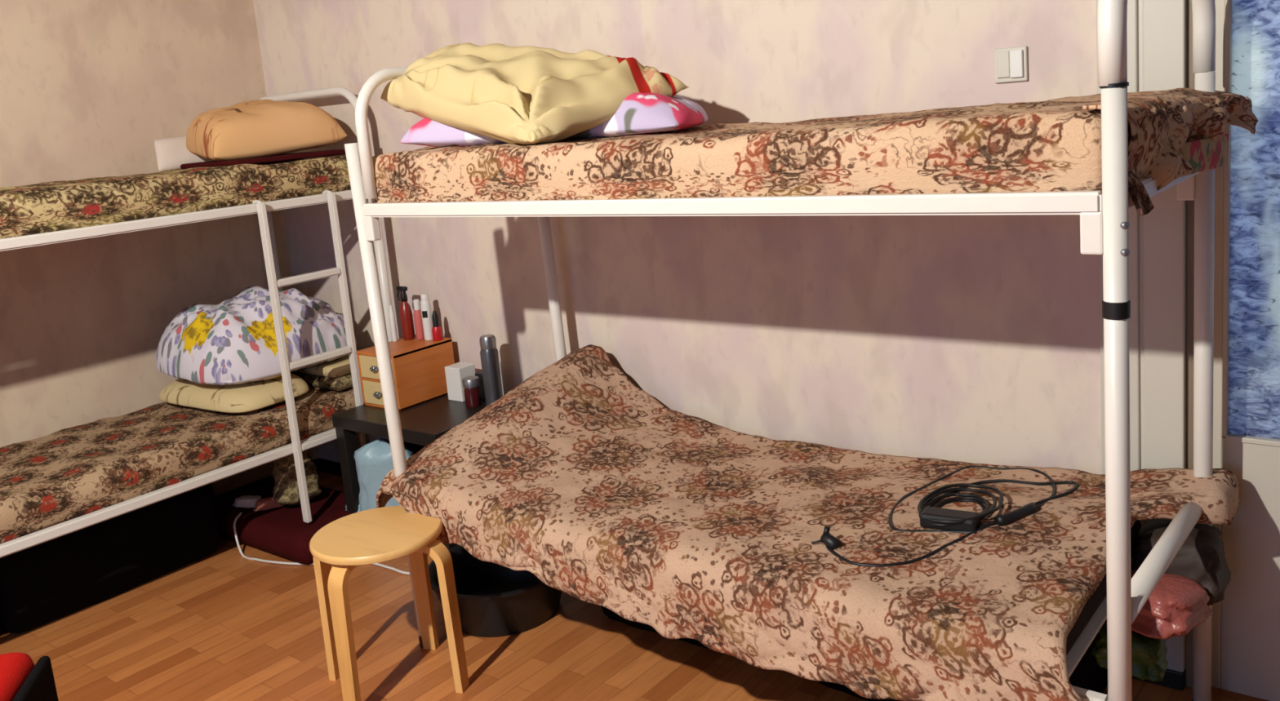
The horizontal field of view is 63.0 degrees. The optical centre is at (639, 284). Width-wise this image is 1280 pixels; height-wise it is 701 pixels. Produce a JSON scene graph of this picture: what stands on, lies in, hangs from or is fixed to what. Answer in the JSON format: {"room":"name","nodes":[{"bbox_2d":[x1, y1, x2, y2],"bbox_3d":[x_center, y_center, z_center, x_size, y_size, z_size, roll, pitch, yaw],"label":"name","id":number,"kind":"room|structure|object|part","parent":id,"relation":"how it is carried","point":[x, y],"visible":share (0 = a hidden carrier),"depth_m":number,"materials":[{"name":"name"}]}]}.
{"room":"dormitory","nodes":[
{"label":"dormitory","id":0,"kind":"room"},
{"bbox_2d":[0,0,319,496],"bbox_3d":[-3.117,-0.053,2.748,0.120,2.750,5.070,3,12,38],"label":"wall","id":1,"kind":"structure","parent":0,"point":[88,88],"depth_m":4.00,"materials":[{"name":"beige paint"}]},
{"bbox_2d":[214,458,319,503],"bbox_3d":[-2.990,1.282,2.882,0.014,0.060,4.936,3,12,38],"label":"baseboard","id":2,"kind":"structure","parent":1,"relation":"attached to","point":[220,497],"depth_m":4.49,"materials":[{"name":"black laminate"}]},
{"bbox_2d":[0,471,1268,700],"bbox_3d":[-1.046,1.453,1.369,5.250,0.100,5.250,3,12,38],"label":"floor","id":3,"kind":"structure","parent":0,"point":[223,624],"depth_m":3.09,"materials":[{"name":"laminate"}]},
{"bbox_2d":[0,652,58,700],"bbox_3d":[-1.570,1.112,2.134,0.560,0.402,0.620,-7,10,-13],"label":"footstool","id":4,"kind":"object","parent":3,"relation":"on","point":[20,680],"visible":1,"depth_m":2.36,"materials":[{"name":"red fabric"}]},
{"bbox_2d":[0,652,35,700],"bbox_3d":[-1.597,0.967,2.105,0.532,0.102,0.620,-7,10,-13],"label":"seat cushion","id":5,"kind":"object","parent":4,"relation":"on","point":[16,668],"depth_m":2.34,"materials":[{"name":"red fabric"}]},
{"bbox_2d":[0,86,392,558],"bbox_3d":[-1.889,0.239,3.565,0.787,1.688,2.009,3,12,38],"label":"bunk bed","id":6,"kind":"object","parent":3,"relation":"on","point":[15,545],"visible":0.34,"depth_m":3.45,"materials":[{"name":"white metal"}]},
{"bbox_3d":[-1.560,0.685,3.409,0.030,0.034,1.935,3,12,38],"label":"rail","id":7,"kind":"part","parent":6,"relation":"part of","materials":[{"name":"white metal"}]},
{"bbox_2d":[0,156,351,239],"bbox_3d":[-1.926,-0.268,3.472,0.732,0.158,1.925,3,12,38],"label":"mattress","id":8,"kind":"object","parent":6,"relation":"on","point":[53,206],"visible":0.82,"depth_m":3.39,"materials":[{"name":"fabric"}]},
{"bbox_2d":[154,136,212,170],"bbox_3d":[-1.752,-0.539,4.193,0.114,0.134,0.417,3,12,38],"label":"pillow","id":9,"kind":"object","parent":8,"relation":"on","point":[171,153],"visible":0.37,"depth_m":4.08,"materials":[{"name":"white fabric"}]},
{"bbox_2d":[180,149,345,168],"bbox_3d":[-1.422,-0.476,3.954,0.408,0.021,0.460,3,12,38],"label":"folded cloth","id":10,"kind":"object","parent":8,"relation":"on","point":[287,157],"visible":0.89,"depth_m":3.81,"materials":[{"name":"fabric"}]},
{"bbox_2d":[186,99,346,161],"bbox_3d":[-1.471,-0.601,4.025,0.516,0.226,0.455,-13,13,-40],"label":"pillow","id":11,"kind":"object","parent":10,"relation":"on","point":[260,128],"visible":0.98,"depth_m":3.86,"materials":[{"name":"orange fabric"}]},
{"bbox_3d":[-1.636,-0.175,3.261,0.030,0.034,1.935,3,12,38],"label":"rail","id":12,"kind":"part","parent":6,"relation":"part of","materials":[{"name":"white metal"}]},
{"bbox_2d":[0,386,355,544],"bbox_3d":[-1.851,0.598,3.621,0.730,0.142,1.925,3,12,38],"label":"mattress","id":13,"kind":"object","parent":6,"relation":"on","point":[64,475],"visible":0.66,"depth_m":3.52,"materials":[{"name":"fabric"}]},
{"bbox_2d":[159,373,309,413],"bbox_3d":[-1.553,0.388,3.993,0.551,0.106,0.382,3,12,38],"label":"pillow","id":14,"kind":"object","parent":13,"relation":"on","point":[247,397],"visible":0.64,"depth_m":3.84,"materials":[{"name":"beige fabric"}]},
{"bbox_2d":[155,286,356,385],"bbox_3d":[-1.503,0.175,4.071,0.622,0.311,0.669,3,12,38],"label":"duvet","id":15,"kind":"object","parent":14,"relation":"on","point":[232,341],"visible":0.82,"depth_m":3.87,"materials":[{"name":"fabric"}]},
{"bbox_2d":[290,371,352,391],"bbox_3d":[-1.294,0.357,4.216,0.546,0.051,0.210,3,12,38],"label":"folded blanket","id":16,"kind":"object","parent":13,"relation":"on","point":[344,382],"visible":0.23,"depth_m":4.02,"materials":[{"name":"beige fabric"}]},
{"bbox_2d":[293,354,351,377],"bbox_3d":[-1.306,0.310,4.213,0.527,0.047,0.210,3,12,38],"label":"folded blanket","id":17,"kind":"object","parent":16,"relation":"on","point":[340,366],"visible":0.21,"depth_m":4.03,"materials":[{"name":"beige fabric"}]},
{"bbox_3d":[-1.566,0.145,4.565,0.039,1.458,0.038,3,12,38],"label":"post","id":18,"kind":"part","parent":6,"relation":"part of","materials":[{"name":"white metal"}]},
{"bbox_2d":[252,190,368,523],"bbox_3d":[-1.186,0.259,3.826,0.062,1.180,0.310,3,12,38],"label":"ladder","id":19,"kind":"object","parent":6,"relation":"attached to","point":[273,283],"visible":0.91,"depth_m":3.77,"materials":[{"name":"white metal"}]},
{"bbox_3d":[-1.261,0.291,3.707,0.030,1.172,0.022,3,12,38],"label":"rail","id":20,"kind":"part","parent":19,"relation":"part of","materials":[{"name":"white metal"}]},
{"bbox_3d":[-1.084,0.237,3.928,0.030,1.172,0.022,3,12,38],"label":"rail","id":21,"kind":"part","parent":19,"relation":"part of","materials":[{"name":"white metal"}]},
{"bbox_3d":[-0.984,0.173,4.104,0.039,1.458,0.038,3,12,38],"label":"post","id":22,"kind":"part","parent":6,"relation":"part of","materials":[{"name":"white metal"}]},
{"bbox_2d":[215,480,350,564],"bbox_3d":[-1.341,0.901,4.052,0.716,0.130,0.400,3,12,38],"label":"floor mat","id":23,"kind":"object","parent":3,"relation":"on","point":[282,531],"visible":0.48,"depth_m":3.90,"materials":[{"name":"red fabric"}]},
{"bbox_2d":[232,495,262,507],"bbox_3d":[-1.519,0.841,4.047,0.125,0.041,0.068,-2,10,17],"label":"crumpled paper","id":24,"kind":"object","parent":23,"relation":"on","point":[244,501],"visible":0.88,"depth_m":4.03,"materials":[{"name":"grey paper"}]},
{"bbox_2d":[253,496,284,511],"bbox_3d":[-1.424,0.839,4.009,0.122,0.041,0.069,-8,10,-18],"label":"crumpled paper","id":25,"kind":"object","parent":23,"relation":"on","point":[268,503],"visible":0.69,"depth_m":3.98,"materials":[{"name":"paper"}]},
{"bbox_2d":[272,449,321,505],"bbox_3d":[-1.328,0.726,3.992,0.156,0.246,0.165,3,12,38],"label":"fabric bag","id":26,"kind":"object","parent":23,"relation":"on","point":[286,489],"visible":0.69,"depth_m":3.94,"materials":[{"name":"beige fabric"}]},
{"bbox_2d":[233,512,409,574],"bbox_3d":[-1.110,0.941,3.722,0.958,0.135,0.118,0,11,26],"label":"cable","id":27,"kind":"object","parent":3,"relation":"on","point":[240,513],"visible":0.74,"depth_m":3.79,"materials":[{"name":"white plastic"}]},
{"bbox_2d":[353,438,413,511],"bbox_3d":[-0.917,0.760,3.807,0.220,0.416,0.117,-4,10,7],"label":"plastic bag","id":28,"kind":"object","parent":3,"relation":"on","point":[373,460],"visible":0.36,"depth_m":3.75,"materials":[{"name":"blue plastic"}]},
{"bbox_2d":[309,506,469,700],"bbox_3d":[-0.694,0.886,2.862,0.352,0.450,0.352,-11,11,-30],"label":"stool","id":29,"kind":"object","parent":3,"relation":"on","point":[384,534],"visible":0.96,"depth_m":2.79,"materials":[{"name":"brown wood"}]},
{"bbox_3d":[-0.819,0.902,2.905,0.145,0.426,0.048,-2,10,18],"label":"leg","id":30,"kind":"part","parent":29,"relation":"part of","materials":[{"name":"brown wood"}]},
{"bbox_3d":[-0.744,0.921,2.752,0.048,0.426,0.133,-1,11,25],"label":"leg","id":31,"kind":"part","parent":29,"relation":"part of","materials":[{"name":"brown wood"}]},
{"bbox_3d":[-0.712,0.676,2.826,0.352,0.023,0.352,3,12,38],"label":"seat","id":32,"kind":"part","parent":29,"relation":"part of","materials":[{"name":"brown wood"}]},
{"bbox_3d":[-0.652,0.873,2.986,0.048,0.426,0.141,-2,10,19],"label":"leg","id":33,"kind":"part","parent":29,"relation":"part of","materials":[{"name":"brown wood"}]},
{"bbox_3d":[-0.563,0.893,2.823,0.152,0.426,0.048,-2,10,18],"label":"leg","id":34,"kind":"part","parent":29,"relation":"part of","materials":[{"name":"brown wood"}]},
{"bbox_2d":[331,394,486,549],"bbox_3d":[-0.755,0.695,3.854,0.575,0.500,0.425,3,12,38],"label":"side table","id":35,"kind":"object","parent":3,"relation":"on","point":[423,424],"visible":0.22,"depth_m":3.77,"materials":[{"name":"black laminate"}]},
{"bbox_3d":[-1.067,0.743,3.878,0.050,0.453,0.050,3,12,38],"label":"leg","id":36,"kind":"part","parent":35,"relation":"part of","materials":[{"name":"black laminate"}]},
{"bbox_2d":[355,334,454,411],"bbox_3d":[-0.886,0.331,3.945,0.216,0.208,0.302,3,12,38],"label":"drawer box","id":37,"kind":"object","parent":35,"relation":"on","point":[418,366],"visible":0.84,"depth_m":3.88,"materials":[{"name":"orange wood"}]},
{"bbox_3d":[-0.976,0.310,3.830,0.043,0.019,0.023,3,12,38],"label":"drawer handle","id":38,"kind":"part","parent":37,"relation":"part of","materials":[{"name":"metal"}]},
{"bbox_3d":[-0.887,0.283,3.941,0.192,0.085,0.271,3,12,38],"label":"drawer","id":39,"kind":"part","parent":37,"relation":"part of","materials":[{"name":"beige wood"}]},
{"bbox_3d":[-0.967,0.406,3.847,0.043,0.019,0.023,3,12,38],"label":"drawer handle","id":40,"kind":"part","parent":37,"relation":"part of","materials":[{"name":"metal"}]},
{"bbox_3d":[-0.878,0.379,3.958,0.192,0.087,0.271,3,12,38],"label":"drawer","id":41,"kind":"part","parent":37,"relation":"part of","materials":[{"name":"beige wood"}]},
{"bbox_2d":[388,305,397,342],"bbox_3d":[-0.947,0.148,3.997,0.020,0.142,0.020,3,12,38],"label":"bottle","id":42,"kind":"object","parent":37,"relation":"on","point":[392,319],"visible":1,"depth_m":3.99,"materials":[{"name":"white plastic"}]},
{"bbox_2d":[395,286,415,340],"bbox_3d":[-0.899,0.109,4.008,0.048,0.207,0.048,-8,10,-16],"label":"spray bottle","id":43,"kind":"object","parent":37,"relation":"on","point":[406,313],"visible":1,"depth_m":3.99,"materials":[{"name":"red plastic"}]},
{"bbox_2d":[413,299,424,339],"bbox_3d":[-0.849,0.133,3.999,0.034,0.154,0.034,3,12,38],"label":"lotion bottle","id":44,"kind":"object","parent":37,"relation":"on","point":[417,312],"visible":0.98,"depth_m":3.99,"materials":[{"name":"pink plastic"}]},
{"bbox_2d":[420,293,432,340],"bbox_3d":[-0.812,0.123,3.973,0.038,0.176,0.038,3,12,38],"label":"spray can","id":45,"kind":"object","parent":37,"relation":"on","point":[425,307],"visible":0.97,"depth_m":3.96,"materials":[{"name":"white plastic"}]},
{"bbox_2d":[431,311,442,341],"bbox_3d":[-0.773,0.155,3.956,0.038,0.112,0.037,3,12,38],"label":"bottle","id":46,"kind":"object","parent":37,"relation":"on","point":[437,333],"visible":1,"depth_m":3.94,"materials":[{"name":"red plastic"}]},
{"bbox_3d":[-0.664,0.762,3.559,0.050,0.453,0.050,3,12,38],"label":"leg","id":47,"kind":"part","parent":35,"relation":"part of","materials":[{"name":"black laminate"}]},
{"bbox_2d":[444,361,475,402],"bbox_3d":[-0.665,0.362,3.887,0.080,0.128,0.080,3,12,38],"label":"carton","id":48,"kind":"object","parent":35,"relation":"on","point":[455,373],"visible":0.78,"depth_m":3.86,"materials":[{"name":"white cardboard"}]},
{"bbox_2d":[462,376,481,408],"bbox_3d":[-0.608,0.388,3.776,0.062,0.104,0.061,3,12,38],"label":"jar","id":49,"kind":"object","parent":35,"relation":"on","point":[471,384],"visible":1,"depth_m":3.75,"materials":[{"name":"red glass"}]},
{"bbox_3d":[-0.611,0.352,3.769,0.062,0.030,0.061,3,12,38],"label":"lid","id":50,"kind":"part","parent":49,"relation":"part of","materials":[{"name":"metal"}]},
{"bbox_2d":[475,370,485,399],"bbox_3d":[-0.573,0.373,3.859,0.050,0.100,0.045,3,12,38],"label":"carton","id":51,"kind":"object","parent":35,"relation":"on","point":[479,374],"visible":0.18,"depth_m":3.84,"materials":[{"name":"black cardboard"}]},
{"bbox_2d":[479,334,502,406],"bbox_3d":[-0.534,0.310,3.743,0.064,0.257,0.064,3,12,38],"label":"spray can","id":52,"kind":"object","parent":35,"relation":"on","point":[490,362],"visible":0.78,"depth_m":3.72,"materials":[{"name":"grey paint"}]},
{"bbox_2d":[428,545,561,636],"bbox_3d":[-0.431,0.942,3.259,0.456,0.160,0.456,3,12,38],"label":"basin","id":53,"kind":"object","parent":3,"relation":"on","point":[495,600],"visible":0.48,"depth_m":3.12,"materials":[{"name":"black plastic"}]},
{"bbox_2d":[600,605,732,656],"bbox_3d":[0.225,0.838,3.082,0.670,0.311,0.415,3,12,38],"label":"bag","id":54,"kind":"object","parent":3,"relation":"on","point":[611,615],"visible":0.06,"depth_m":3.06,"materials":[{"name":"black fabric"}]},
{"bbox_2d":[344,0,1215,700],"bbox_3d":[0.252,0.176,2.640,2.016,1.756,0.761,3,12,38],"label":"bunk bed","id":55,"kind":"object","parent":3,"relation":"on","point":[1104,224],"visible":0.38,"depth_m":2.03,"materials":[{"name":"white metal"}]},
{"bbox_3d":[-0.714,0.334,2.987,0.084,1.472,0.039,3,12,38],"label":"post","id":56,"kind":"part","parent":55,"relation":"part of","materials":[{"name":"white metal"}]},
{"bbox_3d":[-0.273,0.201,3.536,0.084,1.472,0.039,3,12,38],"label":"post","id":57,"kind":"part","parent":55,"relation":"part of","materials":[{"name":"white metal"}]},
{"bbox_3d":[-0.004,-0.170,2.293,1.930,0.037,0.030,3,12,38],"label":"rail","id":58,"kind":"part","parent":55,"relation":"part of","materials":[{"name":"white metal"}]},
{"bbox_2d":[370,88,1182,203],"bbox_3d":[0.201,-0.312,2.561,1.968,0.174,0.716,3,12,38],"label":"mattress","id":59,"kind":"object","parent":55,"relation":"on","point":[1055,144],"visible":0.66,"depth_m":2.08,"materials":[{"name":"beige fabric"}]},
{"bbox_2d":[380,43,689,144],"bbox_3d":[-0.339,-0.531,2.835,0.812,0.291,0.488,3,12,38],"label":"pillow","id":60,"kind":"object","parent":59,"relation":"on","point":[527,95],"visible":0.96,"depth_m":2.69,"materials":[{"name":"beige fabric"}]},
{"bbox_2d":[400,92,707,147],"bbox_3d":[-0.221,-0.461,2.871,0.814,0.141,0.389,-1,10,22],"label":"pillow","id":61,"kind":"object","parent":59,"relation":"on","point":[639,113],"visible":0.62,"depth_m":2.66,"materials":[{"name":"fabric"}]},
{"bbox_2d":[1082,88,1257,215],"bbox_3d":[1.014,-0.267,1.956,0.150,0.183,0.724,3,12,38],"label":"bedspread","id":62,"kind":"object","parent":59,"relation":"on","point":[1161,123],"visible":0.94,"depth_m":1.87,"materials":[{"name":"brown fabric"}]},
{"bbox_2d":[1180,133,1229,177],"bbox_3d":[1.094,-0.250,2.024,0.020,0.070,0.305,4,13,43],"label":"cloth corner","id":63,"kind":"object","parent":62,"relation":"on","point":[1207,153],"visible":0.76,"depth_m":2.00,"materials":[{"name":"multicoloured fabric"}]},
{"bbox_3d":[0.074,0.712,2.445,1.930,0.035,0.030,3,12,38],"label":"rail","id":64,"kind":"part","parent":55,"relation":"part of","materials":[{"name":"white metal"}]},
{"bbox_2d":[1066,520,1141,655],"bbox_3d":[0.259,0.598,2.735,1.815,0.083,0.686,3,12,38],"label":"mattress","id":65,"kind":"object","parent":55,"relation":"on","point":[1097,597],"visible":0.02,"depth_m":2.10,"materials":[{"name":"brown fabric"}]},
{"bbox_2d":[376,344,1239,700],"bbox_3d":[0.279,0.527,2.682,2.088,0.440,0.828,3,12,38],"label":"bedspread","id":66,"kind":"object","parent":65,"relation":"on","point":[577,478],"visible":0.94,"depth_m":2.44,"materials":[{"name":"beige fabric"}]},
{"bbox_2d":[811,465,1078,567],"bbox_3d":[0.715,0.523,2.426,0.657,0.059,0.313,-12,12,-35],"label":"power adapter","id":67,"kind":"object","parent":66,"relation":"on","point":[953,521],"visible":1,"depth_m":2.36,"materials":[{"name":"black plastic"}]},
{"bbox_3d":[0.840,0.506,2.470,0.381,0.029,0.210,-10,11,-29],"label":"cord","id":68,"kind":"part","parent":67,"relation":"part of","materials":[{"name":"black plastic"}]},
{"bbox_3d":[0.814,0.407,1.776,0.039,1.471,0.038,3,12,38],"label":"post","id":69,"kind":"part","parent":55,"relation":"part of","materials":[{"name":"white metal"}]},
{"bbox_2d":[1091,619,1168,681],"bbox_3d":[1.055,0.777,2.240,0.148,0.102,0.142,3,12,38],"label":"plastic bag","id":70,"kind":"object","parent":55,"relation":"on","point":[1149,662],"visible":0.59,"depth_m":2.18,"materials":[{"name":"green plastic"}]},
{"bbox_2d":[1130,568,1213,639],"bbox_3d":[1.114,0.677,2.238,0.204,0.108,0.175,-12,12,-35],"label":"plastic bag","id":71,"kind":"object","parent":70,"relation":"on","point":[1177,604],"visible":0.61,"depth_m":2.17,"materials":[{"name":"plastic"}]},
{"bbox_3d":[0.987,-0.200,1.958,0.025,0.034,0.687,3,12,38],"label":"rail","id":72,"kind":"part","parent":55,"relation":"part of","materials":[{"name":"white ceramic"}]},
{"bbox_2d":[1130,518,1231,605],"bbox_3d":[1.211,0.613,2.326,0.187,0.168,0.225,3,12,38],"label":"duffel bag","id":73,"kind":"object","parent":55,"relation":"on","point":[1201,557],"visible":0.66,"depth_m":2.25,"materials":[{"name":"brown fabric"}]},
{"bbox_3d":[1.255,0.275,2.325,0.039,1.471,0.038,3,12,38],"label":"post","id":74,"kind":"part","parent":55,"relation":"part of","materials":[{"name":"white metal"}]},
{"bbox_2d":[817,618,1107,700],"bbox_3d":[0.796,0.867,2.628,0.670,0.309,0.417,3,12,38],"label":"bag","id":75,"kind":"object","parent":3,"relation":"on","point":[1087,674],"visible":0.07,"depth_m":2.40,"materials":[{"name":"black fabric"}]},
{"bbox_2d":[1185,0,1205,688],"bbox_3d":[1.304,-0.035,2.427,0.037,2.060,0.126,3,12,38],"label":"trim","id":76,"kind":"structure","parent":3,"relation":"on","point":[1190,75],"depth_m":2.40,"materials":[{"name":"paint"}]},
{"bbox_2d":[253,0,1102,474],"bbox_3d":[-0.215,-0.446,3.552,3.400,2.750,0.120,3,12,38],"label":"wall","id":77,"kind":"structure","parent":0,"point":[968,339],"depth_m":3.05,"materials":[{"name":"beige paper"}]},
{"bbox_2d":[317,457,342,476],"bbox_3d":[-0.140,0.887,3.727,3.400,0.060,0.014,3,12,38],"label":"baseboard","id":78,"kind":"structure","parent":77,"relation":"attached to","point":[334,468],"depth_m":4.72,"materials":[{"name":"black laminate"}]},
{"bbox_2d":[993,45,1027,83],"bbox_3d":[0.902,-0.535,2.543,0.080,0.083,0.018,3,12,38],"label":"light switch","id":79,"kind":"object","parent":77,"relation":"attached to","point":[1011,64],"visible":1,"depth_m":2.54,"materials":[{"name":"paint"}]},
{"bbox_2d":[1131,668,1185,690],"bbox_3d":[1.260,0.964,2.610,0.185,0.045,0.030,3,12,38],"label":"trim","id":80,"kind":"structure","parent":77,"relation":"attached to","point":[1171,678],"depth_m":2.56,"materials":[{"name":"black laminate"}]},
{"bbox_3d":[1.475,-1.411,1.960,1.150,0.610,0.120,3,12,38],"label":"wall","id":81,"kind":"structure","parent":0,"visible":0},
{"bbox_2d":[1096,0,1186,672],"bbox_3d":[1.585,-0.058,2.182,1.150,2.140,0.146,3,12,38],"label":"door","id":82,"kind":"structure","parent":81,"relation":"attached to","point":[1157,29],"depth_m":2.42,"materials":[{"name":"paint"}]},
{"bbox_2d":[1211,0,1279,700],"bbox_3d":[1.624,-0.014,2.130,0.831,2.045,0.045,3,12,38],"label":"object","id":83,"kind":"structure","parent":81,"relation":"in","point":[1246,624],"depth_m":2.36,"materials":[{"name":"paint"}]},
{"bbox_3d":[1.593,-0.293,2.086,0.726,1.328,0.008,3,12,38],"label":"glass pane","id":84,"kind":"part","parent":83,"relation":"part of","materials":[{"name":"blue glass"}]}
]}

